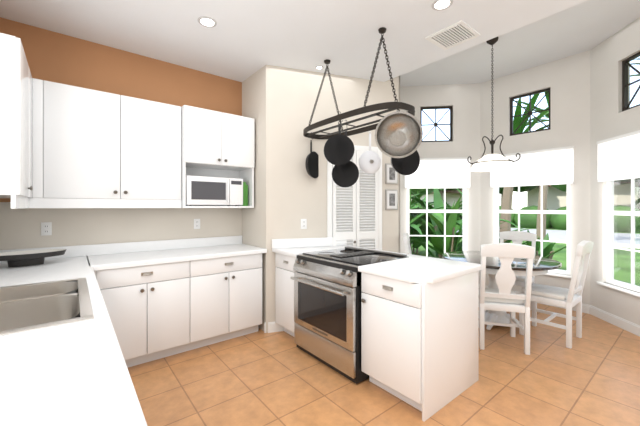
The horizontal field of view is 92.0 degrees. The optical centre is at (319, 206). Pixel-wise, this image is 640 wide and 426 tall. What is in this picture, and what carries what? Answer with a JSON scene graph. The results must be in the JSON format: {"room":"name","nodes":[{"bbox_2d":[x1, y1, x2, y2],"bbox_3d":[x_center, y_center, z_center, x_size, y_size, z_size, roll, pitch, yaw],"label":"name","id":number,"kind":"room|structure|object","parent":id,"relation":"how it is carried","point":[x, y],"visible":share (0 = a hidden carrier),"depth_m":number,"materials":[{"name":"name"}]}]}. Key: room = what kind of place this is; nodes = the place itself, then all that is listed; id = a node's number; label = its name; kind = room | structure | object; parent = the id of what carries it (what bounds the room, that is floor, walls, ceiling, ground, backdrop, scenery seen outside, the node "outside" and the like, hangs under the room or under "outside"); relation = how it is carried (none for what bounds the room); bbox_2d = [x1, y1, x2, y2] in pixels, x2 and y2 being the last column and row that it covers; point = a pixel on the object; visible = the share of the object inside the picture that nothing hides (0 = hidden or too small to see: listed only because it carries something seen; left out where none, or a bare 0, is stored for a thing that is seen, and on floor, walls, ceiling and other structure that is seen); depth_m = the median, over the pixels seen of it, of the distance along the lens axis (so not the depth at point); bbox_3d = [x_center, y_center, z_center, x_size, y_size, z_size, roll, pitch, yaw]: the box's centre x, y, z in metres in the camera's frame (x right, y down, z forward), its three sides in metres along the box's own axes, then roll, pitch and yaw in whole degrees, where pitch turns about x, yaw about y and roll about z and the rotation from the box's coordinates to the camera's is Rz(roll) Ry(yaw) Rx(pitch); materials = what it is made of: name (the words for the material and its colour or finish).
{"room":"kitchen","nodes":[
{"label":"kitchen","id":0,"kind":"room"},
{"bbox_2d":[0,17,639,332],"bbox_3d":[1.450,-0.390,1.859,5.950,3.500,6.320,0,0,-39],"label":"wall","id":1,"kind":"structure","parent":0,"point":[276,103],"depth_m":3.54,"materials":[{"name":"beige paint"}]},
{"bbox_2d":[0,33,31,200],"bbox_3d":[-2.037,-0.535,1.902,0.320,0.930,0.458,0,0,-39],"label":"upper cabinet","id":2,"kind":"object","parent":1,"relation":"attached to","point":[15,74],"depth_m":1.81,"materials":[{"name":"white wood"}]},
{"bbox_2d":[0,78,43,200],"bbox_3d":[-2.247,-0.535,2.212,0.381,0.930,0.288,0,0,-39],"label":"upper cabinet","id":3,"kind":"object","parent":1,"relation":"attached to","point":[37,84],"depth_m":2.41,"materials":[{"name":"white wood"}]},
{"bbox_2d":[41,222,51,235],"bbox_3d":[-2.372,0.190,2.678,0.070,0.114,0.010,0,0,-39],"label":"electrical outlet","id":4,"kind":"object","parent":1,"relation":"attached to","point":[46,228],"visible":1,"depth_m":2.68,"materials":[{"name":"white plastic"}]},
{"bbox_2d":[44,80,187,200],"bbox_3d":[-1.882,-0.535,2.835,1.132,0.930,0.375,0,0,-39],"label":"upper cabinet","id":5,"kind":"object","parent":1,"relation":"attached to","point":[65,146],"depth_m":2.70,"materials":[{"name":"white wood"}]},
{"bbox_2d":[194,219,199,228],"bbox_3d":[-1.382,0.190,3.474,0.070,0.114,0.010,0,0,-39],"label":"electrical outlet","id":6,"kind":"object","parent":1,"relation":"attached to","point":[196,223],"visible":1,"depth_m":3.47,"materials":[{"name":"white plastic"}]},
{"bbox_2d":[184,105,254,172],"bbox_3d":[-1.155,-0.720,3.406,0.752,0.560,0.395,0,0,-39],"label":"upper cabinet","id":7,"kind":"object","parent":1,"relation":"attached to","point":[225,142],"depth_m":3.24,"materials":[{"name":"white wood"}]},
{"bbox_2d":[186,175,242,205],"bbox_3d":[-1.188,-0.164,3.373,0.600,0.306,0.365,0,0,-39],"label":"microwave","id":8,"kind":"object","parent":7,"relation":"in","point":[202,190],"visible":0.94,"depth_m":3.23,"materials":[{"name":"white"}]},
{"bbox_2d":[235,182,247,205],"bbox_3d":[-0.907,-0.146,3.573,0.063,0.270,0.220,0,0,-39],"label":"books","id":9,"kind":"object","parent":7,"relation":"in","point":[245,194],"visible":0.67,"depth_m":3.49,"materials":[{"name":"green paper"}]},
{"bbox_2d":[264,322,283,332],"bbox_3d":[-0.447,1.305,3.389,0.299,0.110,0.138,0,0,-39],"label":"baseboard","id":10,"kind":"structure","parent":1,"relation":"attached to","point":[272,326],"depth_m":3.35,"materials":[{"name":"white wood"}]},
{"bbox_2d":[301,219,306,228],"bbox_3d":[-0.183,0.190,3.469,0.070,0.114,0.010,0,0,-19],"label":"electrical outlet","id":11,"kind":"object","parent":1,"relation":"attached to","point":[303,223],"visible":1,"depth_m":3.47,"materials":[{"name":"white plastic"}]},
{"bbox_2d":[327,145,381,249],"bbox_3d":[0.421,0.315,3.667,0.670,2.090,0.261,0,0,-39],"label":"louvered door","id":12,"kind":"structure","parent":1,"relation":"attached to","point":[354,214],"depth_m":3.66,"materials":[{"name":"white wood"}]},
{"bbox_2d":[385,163,397,183],"bbox_3d":[0.887,-0.410,3.820,0.170,0.250,0.022,0,0,-19],"label":"picture frame","id":13,"kind":"object","parent":1,"relation":"attached to","point":[391,175],"visible":0.81,"depth_m":3.80,"materials":[{"name":"grey wood"}]},
{"bbox_2d":[385,189,397,209],"bbox_3d":[0.887,-0.090,3.820,0.170,0.250,0.022,0,0,-19],"label":"picture frame","id":14,"kind":"object","parent":1,"relation":"attached to","point":[391,199],"visible":0.98,"depth_m":3.81,"materials":[{"name":"grey"}]},
{"bbox_2d":[407,106,466,256],"bbox_3d":[1.917,-0.360,5.089,1.040,2.600,0.130,0,0,6],"label":"window","id":15,"kind":"structure","parent":1,"relation":"in","point":[463,210],"depth_m":5.10,"materials":[{"name":"white wood"}]},
{"bbox_2d":[405,157,469,188],"bbox_3d":[1.913,-0.552,5.048,1.040,0.495,0.036,0,0,6],"label":"window blind","id":16,"kind":"object","parent":15,"relation":"attached to","point":[441,173],"visible":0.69,"depth_m":5.03,"materials":[{"name":"white fabric"}]},
{"bbox_2d":[494,88,571,278],"bbox_3d":[3.033,-0.360,4.479,0.130,2.600,1.040,0,0,-39],"label":"window","id":17,"kind":"structure","parent":1,"relation":"in","point":[554,272],"depth_m":4.40,"materials":[{"name":"glass"},{"name":"painted wood"}]},
{"bbox_2d":[490,146,573,187],"bbox_3d":[3.000,-0.552,4.452,0.036,0.495,1.040,0,0,-39],"label":"window blind","id":18,"kind":"object","parent":17,"relation":"attached to","point":[553,166],"visible":0.83,"depth_m":4.34,"materials":[{"name":"white fabric"}]},
{"bbox_2d":[582,305,639,336],"bbox_3d":[3.359,1.305,3.259,0.900,0.110,0.970,0,0,-39],"label":"baseboard","id":19,"kind":"structure","parent":1,"relation":"attached to","point":[628,326],"depth_m":3.57,"materials":[{"name":"white wood"}]},
{"bbox_2d":[596,52,639,296],"bbox_3d":[3.390,-0.360,3.260,0.130,2.600,1.040,0,0,6],"label":"window","id":20,"kind":"structure","parent":1,"relation":"in","point":[611,213],"depth_m":3.49,"materials":[{"name":"white wood"}]},
{"bbox_2d":[597,130,639,181],"bbox_3d":[3.348,-0.552,3.265,0.036,0.495,1.040,0,0,6],"label":"window blind","id":21,"kind":"object","parent":20,"relation":"attached to","point":[618,157],"visible":1,"depth_m":3.47,"materials":[{"name":"white fabric"}]},
{"bbox_2d":[0,0,639,86],"bbox_3d":[1.471,-1.890,1.953,6.260,0.700,6.600,0,0,-39],"label":"ceiling","id":22,"kind":"structure","parent":0,"point":[241,40],"depth_m":2.82,"materials":[{"name":"white paint"}]},
{"bbox_2d":[197,16,216,27],"bbox_3d":[-0.937,-1.537,2.570,0.152,0.006,0.152,0,0,42],"label":"recessed light","id":23,"kind":"object","parent":22,"relation":"in","point":[205,21],"depth_m":2.56,"materials":[{"name":"grey"}]},
{"bbox_2d":[303,27,414,138],"bbox_3d":[0.295,-1.131,2.972,0.533,0.816,1.303,0,0,-39],"label":"pot rack","id":24,"kind":"object","parent":22,"relation":"hanging from","point":[396,105],"visible":0.92,"depth_m":2.77,"materials":[{"name":"grey metal"}]},
{"bbox_2d":[305,140,318,177],"bbox_3d":[-0.083,-0.537,3.466,0.051,0.435,0.300,0,0,29],"label":"skillet","id":25,"kind":"object","parent":24,"relation":"hanging from","point":[312,164],"visible":0.88,"depth_m":3.43,"materials":[{"name":"grey metal"}]},
{"bbox_2d":[324,121,354,164],"bbox_3d":[0.169,-0.557,2.702,0.270,0.395,0.046,0,0,11],"label":"frying pan","id":26,"kind":"object","parent":24,"relation":"hanging from","point":[339,149],"visible":1,"depth_m":2.68,"materials":[{"name":"grey metal"}]},
{"bbox_2d":[332,129,358,186],"bbox_3d":[0.235,-0.451,2.842,0.250,0.545,0.051,0,0,11],"label":"frying pan","id":27,"kind":"object","parent":24,"relation":"hanging from","point":[346,175],"visible":0.9,"depth_m":2.82,"materials":[{"name":"grey metal"}]},
{"bbox_2d":[359,131,380,173],"bbox_3d":[0.479,-0.520,2.950,0.193,0.405,0.118,0,0,-39],"label":"frying pan","id":28,"kind":"object","parent":24,"relation":"hanging from","point":[369,161],"visible":1,"depth_m":2.93,"materials":[{"name":"white metal"}]},
{"bbox_2d":[375,110,422,157],"bbox_3d":[0.588,-0.556,2.289,0.270,0.397,0.285,0,0,-39],"label":"pan","id":29,"kind":"object","parent":24,"relation":"hanging from","point":[398,134],"visible":1,"depth_m":2.35,"materials":[{"name":"silver metal"}]},
{"bbox_2d":[391,150,419,174],"bbox_3d":[0.755,-0.517,2.776,0.280,0.475,0.066,0,0,-14],"label":"pot","id":30,"kind":"object","parent":24,"relation":"hanging from","point":[408,165],"visible":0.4,"depth_m":2.75,"materials":[{"name":"grey metal"}]},
{"bbox_2d":[432,0,452,10],"bbox_3d":[0.927,-1.537,2.342,0.152,0.006,0.152,0,0,42],"label":"recessed light","id":31,"kind":"object","parent":22,"relation":"in","point":[437,5],"depth_m":2.35,"materials":[{"name":"grey"}]},
{"bbox_2d":[425,20,479,50],"bbox_3d":[1.191,-1.534,2.780,0.340,0.012,0.340,0,0,-39],"label":"ceiling vent","id":32,"kind":"object","parent":22,"relation":"in","point":[454,34],"visible":1,"depth_m":2.77,"materials":[{"name":"white metal"}]},
{"bbox_2d":[467,37,520,171],"bbox_3d":[2.080,-1.222,3.657,0.532,1.554,0.547,0,0,-39],"label":"pendant light","id":33,"kind":"object","parent":22,"relation":"hanging from","point":[491,162],"visible":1,"depth_m":3.63,"materials":[{"name":"white glass"}]},
{"bbox_2d":[128,303,639,425],"bbox_3d":[1.471,1.410,1.953,6.260,0.100,6.600,0,0,-39],"label":"floor","id":34,"kind":"structure","parent":0,"point":[590,377],"depth_m":2.34,"materials":[{"name":"tile"}]},
{"bbox_2d":[0,245,159,425],"bbox_3d":[-0.909,0.856,0.794,0.690,1.009,4.776,0,0,-39],"label":"base cabinet","id":35,"kind":"object","parent":34,"relation":"on","point":[76,373],"depth_m":0.93,"materials":[{"name":"white"}]},
{"bbox_2d":[0,249,66,266],"bbox_3d":[-2.259,0.399,2.379,0.477,0.100,0.263,0,0,-39],"label":"tray","id":36,"kind":"object","parent":35,"relation":"on","point":[24,258],"visible":1,"depth_m":2.36,"materials":[{"name":"grey"}]},
{"bbox_2d":[0,277,93,335],"bbox_3d":[-1.385,0.541,1.437,0.497,0.197,0.909,0,0,-39],"label":"sink basin","id":37,"kind":"object","parent":35,"relation":"in","point":[28,307],"visible":0.71,"depth_m":1.53,"materials":[{"name":"silver metal"}]},
{"bbox_2d":[88,235,266,357],"bbox_3d":[-1.352,0.856,3.093,1.501,1.009,0.636,0,0,-39],"label":"base cabinet","id":38,"kind":"object","parent":34,"relation":"on","point":[153,300],"depth_m":2.92,"materials":[{"name":"white wood"}]},
{"bbox_2d":[275,253,296,336],"bbox_3d":[-0.085,0.925,3.393,0.679,0.870,0.435,0,0,-39],"label":"base cabinet","id":39,"kind":"object","parent":34,"relation":"on","point":[284,286],"depth_m":3.20,"materials":[{"name":"white wood"}]},
{"bbox_2d":[290,246,406,383],"bbox_3d":[0.246,0.895,2.841,0.775,0.930,0.804,0,0,-39],"label":"range","id":40,"kind":"object","parent":34,"relation":"on","point":[327,307],"visible":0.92,"depth_m":2.58,"materials":[{"name":"silver metal"}]},
{"bbox_2d":[403,233,411,253],"bbox_3d":[1.327,0.846,3.875,0.537,1.029,0.433,0,0,19],"label":"dining chair","id":41,"kind":"object","parent":34,"relation":"on","point":[406,240],"visible":0.23,"depth_m":3.76,"materials":[{"name":"white wood"}]},
{"bbox_2d":[361,273,478,421],"bbox_3d":[0.779,0.925,2.391,0.770,0.870,0.530,0,0,-39],"label":"base cabinet","id":42,"kind":"object","parent":34,"relation":"on","point":[420,333],"depth_m":2.13,"materials":[{"name":"white wood"}]},
{"bbox_2d":[272,241,481,284],"bbox_3d":[0.382,0.470,2.889,0.825,0.040,1.859,0,0,-39],"label":"countertop","id":43,"kind":"structure","parent":42,"relation":"on","point":[414,269],"depth_m":2.32,"materials":[{"name":"white stone"}]},
{"bbox_2d":[442,251,561,329],"bbox_3d":[2.071,0.977,3.616,1.200,0.766,1.200,0,0,-39],"label":"dining table","id":44,"kind":"object","parent":34,"relation":"on","point":[542,265],"visible":0.48,"depth_m":3.43,"materials":[{"name":"white"}]},
{"bbox_2d":[479,243,534,354],"bbox_3d":[1.775,0.846,3.059,0.433,1.029,0.537,0,0,16],"label":"dining chair","id":45,"kind":"object","parent":34,"relation":"on","point":[504,297],"visible":0.9,"depth_m":2.87,"materials":[{"name":"white wood"}]},
{"bbox_2d":[489,231,536,309],"bbox_3d":[2.560,0.846,4.101,0.537,1.029,0.433,0,0,-45],"label":"dining chair","id":46,"kind":"object","parent":34,"relation":"on","point":[517,237],"visible":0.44,"depth_m":4.18,"materials":[{"name":"white wood"}]},
{"bbox_2d":[519,240,593,348],"bbox_3d":[2.462,0.846,3.226,0.433,1.029,0.537,0,0,-39],"label":"dining chair","id":47,"kind":"object","parent":34,"relation":"on","point":[568,299],"visible":0.96,"depth_m":3.13,"materials":[{"name":"white wood"}]},
{"label":"outside","id":48,"kind":"structure","parent":0,"visible":0},
{"bbox_2d":[411,226,639,285],"bbox_3d":[23.380,1.570,18.798,120.000,0.180,120.000,0,0,-39],"label":"ground","id":49,"kind":"structure","parent":48,"point":[562,256],"depth_m":9.06,"materials":[{"name":"green plant"}]},
{"bbox_2d":[409,58,639,258],"bbox_3d":[19.160,-2.639,15.405,40.231,8.949,120.000,0,0,-39],"label":"garden","id":50,"kind":"object","parent":49,"relation":"on","point":[417,224],"depth_m":10.23,"materials":[{"name":"green plant"}]}
]}

